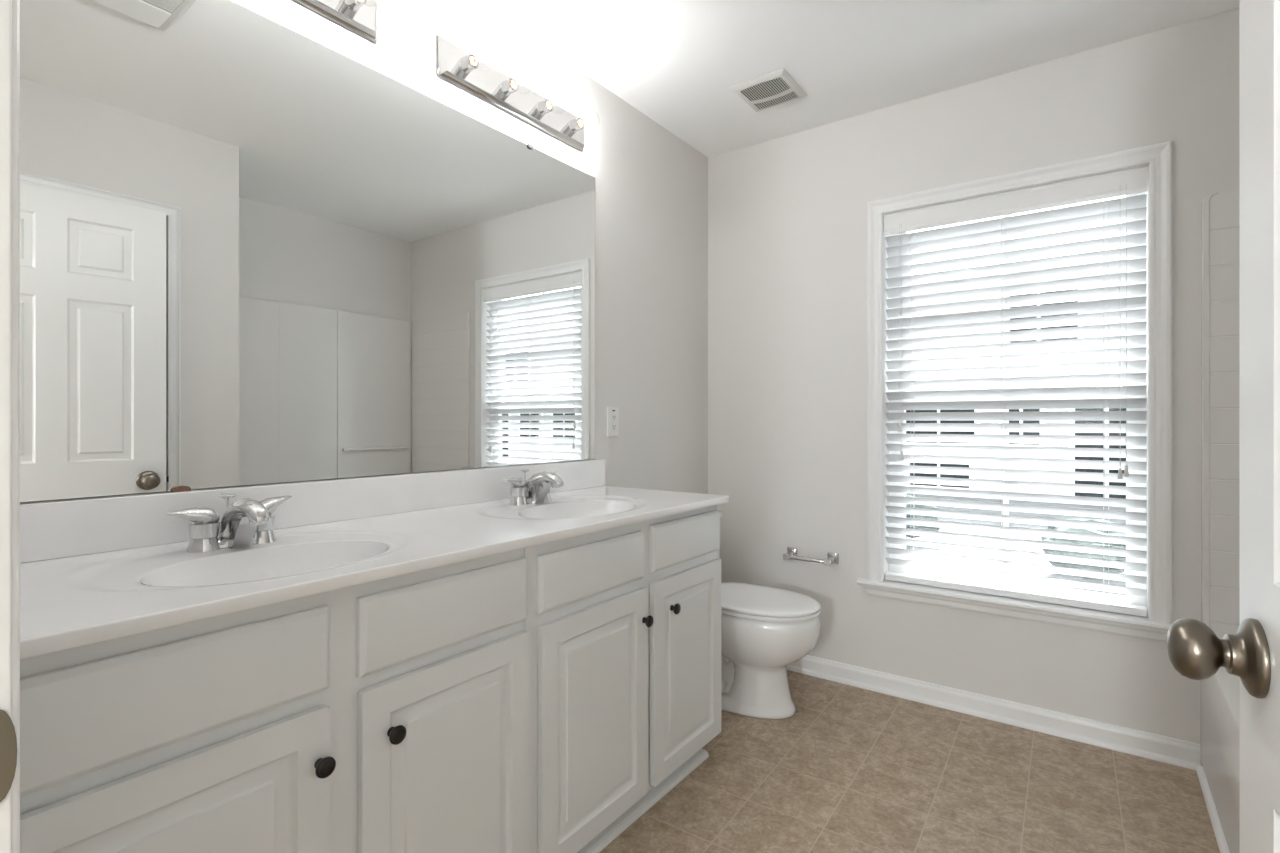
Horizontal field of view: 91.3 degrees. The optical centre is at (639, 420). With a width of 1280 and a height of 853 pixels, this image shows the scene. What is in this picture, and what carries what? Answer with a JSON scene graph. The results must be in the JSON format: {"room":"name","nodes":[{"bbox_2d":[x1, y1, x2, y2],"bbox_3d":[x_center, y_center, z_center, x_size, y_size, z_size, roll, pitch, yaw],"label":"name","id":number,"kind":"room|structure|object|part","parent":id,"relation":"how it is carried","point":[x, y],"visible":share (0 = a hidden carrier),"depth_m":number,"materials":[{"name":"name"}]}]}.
{"room":"bathroom","nodes":[
{"label":"bathroom","id":0,"kind":"room"},
{"bbox_2d":[20,0,707,503],"bbox_3d":[-1.434,-0.090,0.757,0.100,2.440,6.141,0,0,36],"label":"wall","id":1,"kind":"structure","parent":0,"point":[651,186],"depth_m":2.54,"materials":[{"name":"white paint"}]},
{"bbox_2d":[20,0,594,502],"bbox_3d":[-0.687,-0.394,1.691,0.010,1.087,1.755,0,0,36],"label":"wall mirror","id":2,"kind":"object","parent":1,"relation":"attached to","point":[252,252],"visible":1,"depth_m":1.45,"materials":[{"name":"grey mirror"}]},
{"bbox_2d":[20,459,604,562],"bbox_3d":[-0.670,0.200,1.706,0.020,0.104,1.801,0,0,36],"label":"backsplash","id":3,"kind":"structure","parent":1,"relation":"attached to","point":[66,528],"depth_m":1.46,"materials":[{"name":"stone"}]},
{"bbox_2d":[293,0,375,42],"bbox_3d":[-0.838,-1.067,1.372,0.141,0.119,0.640,0,0,36],"label":"vanity light bar","id":4,"kind":"object","parent":1,"relation":"attached to","point":[358,16],"visible":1,"depth_m":1.59,"materials":[{"name":"silver metal"}]},
{"bbox_2d":[344,0,366,10],"bbox_3d":[-0.718,-1.067,1.581,0.038,0.045,0.045,0,0,36],"label":"socket","id":5,"kind":"object","parent":4,"relation":"attached to","point":[349,5],"depth_m":1.58,"materials":[{"name":"silver metal"}]},
{"bbox_2d":[437,35,591,151],"bbox_3d":[-0.348,-1.067,2.047,0.141,0.119,0.640,0,0,36],"label":"vanity light bar","id":6,"kind":"object","parent":1,"relation":"attached to","point":[460,68],"visible":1,"depth_m":2.00,"materials":[{"name":"silver metal"}]},
{"bbox_2d":[459,54,478,73],"bbox_3d":[-0.510,-1.067,1.868,0.038,0.045,0.045,0,0,36],"label":"socket","id":7,"kind":"object","parent":6,"relation":"attached to","point":[468,63],"depth_m":1.86,"materials":[{"name":"silver metal"}]},
{"bbox_3d":[-0.490,-1.067,1.854,0.020,0.026,0.026,0,0,36],"label":"bulb","id":8,"kind":"part","parent":6,"relation":"part of","materials":[{"name":"white glass"}]},
{"bbox_2d":[500,78,517,95],"bbox_3d":[-0.416,-1.067,1.998,0.038,0.045,0.045,0,0,36],"label":"socket","id":9,"kind":"object","parent":6,"relation":"attached to","point":[508,86],"depth_m":1.99,"materials":[{"name":"silver metal"}]},
{"bbox_3d":[-0.396,-1.067,1.983,0.020,0.026,0.026,0,0,36],"label":"bulb","id":10,"kind":"part","parent":6,"relation":"part of","materials":[{"name":"white glass"}]},
{"bbox_2d":[536,99,552,115],"bbox_3d":[-0.322,-1.067,2.127,0.038,0.045,0.045,0,0,36],"label":"socket","id":11,"kind":"object","parent":6,"relation":"attached to","point":[543,106],"depth_m":2.12,"materials":[{"name":"silver metal"}]},
{"bbox_3d":[-0.302,-1.067,2.113,0.020,0.026,0.026,0,0,36],"label":"bulb","id":12,"kind":"part","parent":6,"relation":"part of","materials":[{"name":"white glass"}]},
{"bbox_2d":[569,117,583,132],"bbox_3d":[-0.228,-1.067,2.257,0.038,0.045,0.045,0,0,36],"label":"socket","id":13,"kind":"object","parent":6,"relation":"attached to","point":[576,124],"depth_m":2.25,"materials":[{"name":"silver metal"}]},
{"bbox_3d":[-0.208,-1.067,2.242,0.020,0.026,0.026,0,0,36],"label":"bulb","id":14,"kind":"part","parent":6,"relation":"part of","materials":[{"name":"white glass"}]},
{"bbox_2d":[607,407,618,436],"bbox_3d":[-0.106,0.004,2.494,0.010,0.116,0.072,0,0,36],"label":"wall outlet","id":15,"kind":"object","parent":1,"relation":"attached to","point":[612,412],"visible":1,"depth_m":2.49,"materials":[{"name":"white plastic"}]},
{"bbox_2d":[611,414,616,429],"bbox_3d":[-0.104,0.004,2.493,0.003,0.067,0.033,0,0,36],"label":"receptacle","id":16,"kind":"object","parent":15,"relation":"attached to","point":[613,416],"depth_m":2.49,"materials":[{"name":"white plastic"}]},
{"bbox_2d":[477,0,1239,157],"bbox_3d":[-0.373,-1.360,-0.013,2.720,0.100,6.141,0,0,36],"label":"ceiling","id":17,"kind":"structure","parent":0,"point":[677,63],"depth_m":2.18,"materials":[{"name":"white paint"}]},
{"bbox_2d":[730,68,806,111],"bbox_3d":[0.513,-1.302,2.484,0.224,0.016,0.236,0,0,36],"label":"ceiling vent","id":18,"kind":"object","parent":17,"relation":"in","point":[778,87],"visible":1,"depth_m":2.46,"materials":[{"name":"white plastic"}]},
{"bbox_2d":[599,670,1219,852],"bbox_3d":[-0.373,1.190,-0.013,2.720,0.120,6.141,0,0,36],"label":"floor","id":19,"kind":"structure","parent":0,"point":[854,769],"depth_m":1.91,"materials":[{"name":"tile"}]},
{"bbox_2d":[20,547,529,852],"bbox_3d":[-0.715,0.703,1.184,0.559,0.855,0.902,0,0,36],"label":"base cabinet","id":20,"kind":"object","parent":19,"relation":"on","point":[391,714],"visible":1,"depth_m":1.00,"materials":[{"name":"white paint"}]},
{"bbox_3d":[-0.634,0.376,0.879,0.019,0.138,0.399,0,0,36],"label":"drawer","id":21,"kind":"part","parent":20,"relation":"part of","materials":[{"name":"white paint"}]},
{"bbox_3d":[-0.634,0.758,0.878,0.019,0.579,0.396,0,0,36],"label":"door","id":22,"kind":"part","parent":20,"relation":"part of","materials":[{"name":"white paint"}]},
{"bbox_3d":[-0.511,0.557,1.010,0.025,0.032,0.032,0,0,36],"label":"knob","id":23,"kind":"part","parent":20,"relation":"part of","materials":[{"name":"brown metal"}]},
{"bbox_2d":[20,459,728,658],"bbox_3d":[-0.452,0.269,1.548,0.560,0.243,1.801,0,0,36],"label":"countertop","id":24,"kind":"structure","parent":20,"relation":"on","point":[93,570],"depth_m":1.25,"materials":[{"name":"stone"}]},
{"bbox_2d":[166,494,291,552],"bbox_3d":[-0.819,0.204,1.288,0.183,0.104,0.183,0,0,-3],"label":"faucet","id":25,"kind":"object","parent":24,"relation":"on","point":[245,522],"visible":1,"depth_m":1.24,"materials":[{"name":"silver metal"}]},
{"bbox_3d":[-0.878,0.187,1.230,0.054,0.034,0.089,0,0,36],"label":"lever","id":26,"kind":"part","parent":25,"relation":"part of","materials":[{"name":"silver metal"}]},
{"bbox_3d":[-0.858,0.201,1.303,0.031,0.098,0.031,0,0,36],"label":"lift rod","id":27,"kind":"part","parent":25,"relation":"part of","materials":[{"name":"silver metal"}]},
{"bbox_3d":[-0.795,0.205,1.258,0.166,0.101,0.048,0,0,36],"label":"spout","id":28,"kind":"part","parent":25,"relation":"part of","materials":[{"name":"silver metal"}]},
{"bbox_3d":[-0.795,0.184,1.344,0.054,0.041,0.089,0,0,36],"label":"lever","id":29,"kind":"part","parent":25,"relation":"part of","materials":[{"name":"silver metal"}]},
{"bbox_2d":[140,541,388,586],"bbox_3d":[-0.668,0.324,1.157,0.274,0.134,0.410,0,0,36],"label":"basin","id":30,"kind":"object","parent":24,"relation":"in","point":[231,568],"depth_m":1.24,"materials":[{"name":"white ceramic"}]},
{"bbox_2d":[502,469,563,505],"bbox_3d":[-0.326,0.204,1.968,0.183,0.104,0.183,0,0,-3],"label":"faucet","id":31,"kind":"object","parent":24,"relation":"on","point":[536,490],"visible":1,"depth_m":1.91,"materials":[{"name":"silver metal"}]},
{"bbox_3d":[-0.385,0.187,1.910,0.054,0.034,0.089,0,0,36],"label":"lever","id":32,"kind":"part","parent":31,"relation":"part of","materials":[{"name":"silver metal"}]},
{"bbox_3d":[-0.364,0.201,1.983,0.031,0.098,0.031,0,0,36],"label":"lift rod","id":33,"kind":"part","parent":31,"relation":"part of","materials":[{"name":"silver metal"}]},
{"bbox_3d":[-0.302,0.205,1.938,0.166,0.101,0.048,0,0,36],"label":"spout","id":34,"kind":"part","parent":31,"relation":"part of","materials":[{"name":"silver metal"}]},
{"bbox_2d":[519,501,635,518],"bbox_3d":[-0.176,0.324,1.836,0.274,0.134,0.410,0,0,36],"label":"basin","id":35,"kind":"object","parent":24,"relation":"in","point":[563,509],"depth_m":1.97,"materials":[{"name":"white ceramic"}]},
{"bbox_3d":[-0.435,0.557,1.115,0.025,0.032,0.032,0,0,36],"label":"knob","id":36,"kind":"part","parent":20,"relation":"part of","materials":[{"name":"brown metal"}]},
{"bbox_3d":[-0.370,0.376,1.242,0.019,0.138,0.394,0,0,36],"label":"drawer","id":37,"kind":"part","parent":20,"relation":"part of","materials":[{"name":"white paint"}]},
{"bbox_3d":[-0.369,0.758,1.243,0.019,0.579,0.395,0,0,36],"label":"door","id":38,"kind":"part","parent":20,"relation":"part of","materials":[{"name":"white paint"}]},
{"bbox_2d":[525,505,720,852],"bbox_3d":[-0.190,0.703,1.908,0.559,0.855,0.885,0,0,36],"label":"base cabinet","id":39,"kind":"object","parent":19,"relation":"on","point":[623,623],"visible":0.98,"depth_m":1.67,"materials":[{"name":"white paint"}]},
{"bbox_3d":[-0.112,0.377,1.598,0.019,0.133,0.409,0,0,36],"label":"drawer","id":40,"kind":"part","parent":39,"relation":"part of","materials":[{"name":"white paint"}]},
{"bbox_3d":[-0.108,0.760,1.604,0.019,0.579,0.416,0,0,36],"label":"door","id":41,"kind":"part","parent":39,"relation":"part of","materials":[{"name":"white paint"}]},
{"bbox_3d":[0.021,0.557,1.744,0.025,0.032,0.032,0,0,36],"label":"knob","id":42,"kind":"part","parent":39,"relation":"part of","materials":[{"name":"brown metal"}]},
{"bbox_3d":[0.104,0.557,1.859,0.025,0.032,0.032,0,0,36],"label":"knob","id":43,"kind":"part","parent":39,"relation":"part of","materials":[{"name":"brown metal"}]},
{"bbox_3d":[0.150,0.369,1.959,0.019,0.136,0.397,0,0,36],"label":"drawer","id":44,"kind":"part","parent":39,"relation":"part of","materials":[{"name":"white paint"}]},
{"bbox_3d":[0.150,0.757,1.960,0.019,0.585,0.399,0,0,36],"label":"door","id":45,"kind":"part","parent":39,"relation":"part of","materials":[{"name":"white paint"}]},
{"bbox_2d":[717,511,820,718],"bbox_3d":[0.380,0.764,2.553,0.712,0.731,0.426,0,0,36],"label":"toilet","id":46,"kind":"object","parent":19,"relation":"on","point":[765,630],"visible":0.56,"depth_m":2.38,"materials":[{"name":"white ceramic"}]},
{"bbox_3d":[0.469,0.726,2.488,0.490,0.016,0.366,0,0,36],"label":"seat","id":47,"kind":"part","parent":46,"relation":"part of","materials":[{"name":"white ceramic"}]},
{"bbox_3d":[0.464,0.706,2.493,0.505,0.019,0.368,0,0,36],"label":"lid","id":48,"kind":"part","parent":46,"relation":"part of","materials":[{"name":"white ceramic"}]},
{"bbox_2d":[1200,667,1239,852],"bbox_3d":[1.675,0.930,1.268,0.664,0.400,1.418,0,0,36],"label":"bathtub","id":49,"kind":"object","parent":19,"relation":"on","point":[1220,693],"visible":0.27,"depth_m":1.70,"materials":[{"name":"white plastic"}]},
{"bbox_2d":[1196,766,1229,852],"bbox_3d":[1.395,1.120,1.455,0.016,0.020,1.391,0,0,36],"label":"trim","id":50,"kind":"structure","parent":49,"relation":"attached to","point":[1218,831],"depth_m":1.78,"materials":[{"name":"white paint"}]},
{"bbox_2d":[1202,190,1239,638],"bbox_3d":[1.677,-0.001,1.267,0.661,1.459,1.421,0,0,36],"label":"tub surround","id":51,"kind":"object","parent":49,"relation":"on","point":[1220,211],"visible":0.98,"depth_m":2.00,"materials":[{"name":"white plastic"}]},
{"bbox_2d":[708,8,1239,765],"bbox_3d":[1.435,-0.090,2.395,2.620,2.440,0.120,0,0,36],"label":"wall","id":52,"kind":"structure","parent":0,"point":[788,215],"depth_m":2.60,"materials":[{"name":"white paint"}]},
{"bbox_2d":[783,547,838,565],"bbox_3d":[0.748,0.601,2.769,0.237,0.049,0.080,0,0,36],"label":"paper holder","id":53,"kind":"object","parent":52,"relation":"attached to","point":[832,558],"visible":1,"depth_m":2.74,"materials":[{"name":"silver metal"}]},
{"bbox_3d":[0.672,0.601,2.824,0.049,0.049,0.080,0,0,36],"label":"post","id":54,"kind":"part","parent":53,"relation":"part of","materials":[{"name":"silver metal"}]},
{"bbox_3d":[0.824,0.601,2.714,0.049,0.049,0.080,0,0,36],"label":"post","id":55,"kind":"part","parent":53,"relation":"part of","materials":[{"name":"silver metal"}]},
{"bbox_2d":[786,655,1200,769],"bbox_3d":[1.073,1.091,2.566,1.834,0.078,0.028,0,0,36],"label":"baseboard","id":56,"kind":"structure","parent":52,"relation":"attached to","point":[1173,751],"depth_m":2.33,"materials":[{"name":"white paint"}]},
{"bbox_2d":[857,141,1171,641],"bbox_3d":[1.394,-0.096,2.414,1.048,1.661,0.184,0,0,36],"label":"window","id":57,"kind":"structure","parent":52,"relation":"in","point":[1157,601],"depth_m":2.25,"materials":[{"name":"white paint"}]},
{"bbox_3d":[1.381,0.681,2.396,1.048,0.021,0.141,0,0,36],"label":"sill","id":58,"kind":"part","parent":57,"relation":"part of","materials":[{"name":"white paint"}]},
{"bbox_2d":[884,166,1147,616],"bbox_3d":[1.387,-0.099,2.394,0.860,1.532,0.070,0,0,36],"label":"window blind","id":59,"kind":"object","parent":57,"relation":"attached to","point":[1101,214],"visible":1,"depth_m":2.36,"materials":[{"name":"white paint"}]},
{"bbox_3d":[1.079,-0.345,2.583,0.002,0.940,0.002,0,0,36],"label":"pull cord","id":60,"kind":"part","parent":59,"relation":"part of","materials":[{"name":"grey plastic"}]},
{"bbox_3d":[1.133,-0.086,2.589,0.015,1.458,0.046,0,0,36],"label":"ladder cord","id":61,"kind":"part","parent":59,"relation":"part of","materials":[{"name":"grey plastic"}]},
{"bbox_3d":[1.396,-0.086,2.398,0.015,1.458,0.046,0,0,36],"label":"ladder cord","id":62,"kind":"part","parent":59,"relation":"part of","materials":[{"name":"white fabric"}]},
{"bbox_3d":[1.392,0.655,2.401,0.858,0.024,0.052,0,0,36],"label":"rail","id":63,"kind":"part","parent":59,"relation":"part of","materials":[{"name":"white paint"}]},
{"bbox_3d":[1.673,-0.330,2.153,0.002,0.970,0.002,0,0,36],"label":"pull cord","id":64,"kind":"part","parent":59,"relation":"part of","materials":[{"name":"white fabric"}]},
{"bbox_3d":[1.426,0.283,2.448,0.863,0.776,0.030,0,0,36],"label":"sash","id":65,"kind":"part","parent":57,"relation":"part of","materials":[{"name":"white paint"}]},
{"bbox_3d":[1.444,-0.466,2.473,0.863,0.805,0.030,0,0,36],"label":"sash","id":66,"kind":"part","parent":57,"relation":"part of","materials":[{"name":"white paint"}]},
{"bbox_3d":[-0.231,-0.090,0.201,2.500,2.440,0.115,0,0,36],"label":"wall","id":67,"kind":"structure","parent":0,"visible":0},
{"bbox_2d":[0,0,16,852],"bbox_3d":[-0.121,0.104,0.123,0.797,2.052,0.121,0,0,36],"label":"door frame","id":68,"kind":"structure","parent":67,"relation":"in","point":[8,740],"depth_m":0.39,"materials":[{"name":"white paint"}]},
{"bbox_3d":[-0.405,0.208,0.377,0.002,0.062,0.043,0,0,36],"label":"strike plate","id":69,"kind":"part","parent":68,"relation":"part of","materials":[{"name":"gold metal"}]},
{"bbox_2d":[12,0,19,852],"bbox_3d":[-0.421,0.086,0.419,0.061,2.089,0.014,0,0,36],"label":"trim","id":70,"kind":"structure","parent":67,"relation":"attached to","point":[15,3],"depth_m":0.40,"materials":[{"name":"white paint"}]},
{"label":"outside","id":71,"kind":"structure","parent":0,"visible":0},
{"bbox_2d":[906,493,1125,595],"bbox_3d":[17.354,1.730,26.574,80.000,0.200,56.600,0,0,36],"label":"ground","id":72,"kind":"structure","parent":71,"point":[1011,547],"depth_m":8.47,"materials":[{"name":"white snow"}]},
{"bbox_2d":[906,495,939,538],"bbox_3d":[3.569,1.306,8.527,1.002,0.647,0.788,0,0,36],"label":"shrub","id":73,"kind":"object","parent":72,"relation":"on","point":[907,505],"visible":0.12,"depth_m":8.21,"materials":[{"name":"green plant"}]},
{"bbox_2d":[906,259,1125,498],"bbox_3d":[10.706,-1.170,15.706,15.000,5.600,9.000,0,0,36],"label":"house","id":74,"kind":"structure","parent":72,"relation":"on","point":[1111,372],"depth_m":12.82,"materials":[{"name":"grey"}]},
{"bbox_3d":[6.541,1.180,13.711,1.200,0.500,0.019,0,0,36],"label":"pane","id":75,"kind":"part","parent":74,"relation":"part of","materials":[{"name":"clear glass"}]},
{"bbox_3d":[6.541,0.005,13.711,1.400,0.950,0.019,0,0,36],"label":"pane","id":76,"kind":"part","parent":74,"relation":"part of","materials":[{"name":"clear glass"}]},
{"bbox_3d":[7.796,0.080,12.801,0.640,0.800,0.019,0,0,36],"label":"pane","id":77,"kind":"part","parent":74,"relation":"part of","materials":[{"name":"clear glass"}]},
{"bbox_3d":[8.039,-2.070,12.625,1.300,1.200,0.019,0,0,36],"label":"pane","id":78,"kind":"part","parent":74,"relation":"part of","materials":[{"name":"clear glass"}]},
{"bbox_3d":[8.929,0.605,11.979,1.000,1.750,0.019,0,0,36],"label":"pane","id":79,"kind":"part","parent":74,"relation":"part of","materials":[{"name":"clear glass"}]},
{"bbox_2d":[1041,518,1125,578],"bbox_3d":[4.658,1.319,6.486,0.865,0.622,0.712,0,0,36],"label":"shrub","id":80,"kind":"object","parent":72,"relation":"on","point":[1116,533],"visible":0.32,"depth_m":6.30,"materials":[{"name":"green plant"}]},
{"bbox_3d":[0.876,-0.090,0.220,0.730,2.440,1.214,0,0,36],"label":"wall","id":81,"kind":"structure","parent":0,"visible":0},
{"bbox_2d":[1167,0,1279,852],"bbox_3d":[0.519,0.090,0.383,0.258,2.080,0.885,0,0,36],"label":"door","id":82,"kind":"structure","parent":81,"relation":"in","point":[1252,654],"depth_m":0.66,"materials":[{"name":"white paint"}]},
{"bbox_3d":[0.622,0.251,0.682,0.074,0.081,0.081,0,0,31],"label":"knob","id":83,"kind":"part","parent":82,"relation":"part of","materials":[{"name":"silver metal"}]}
]}

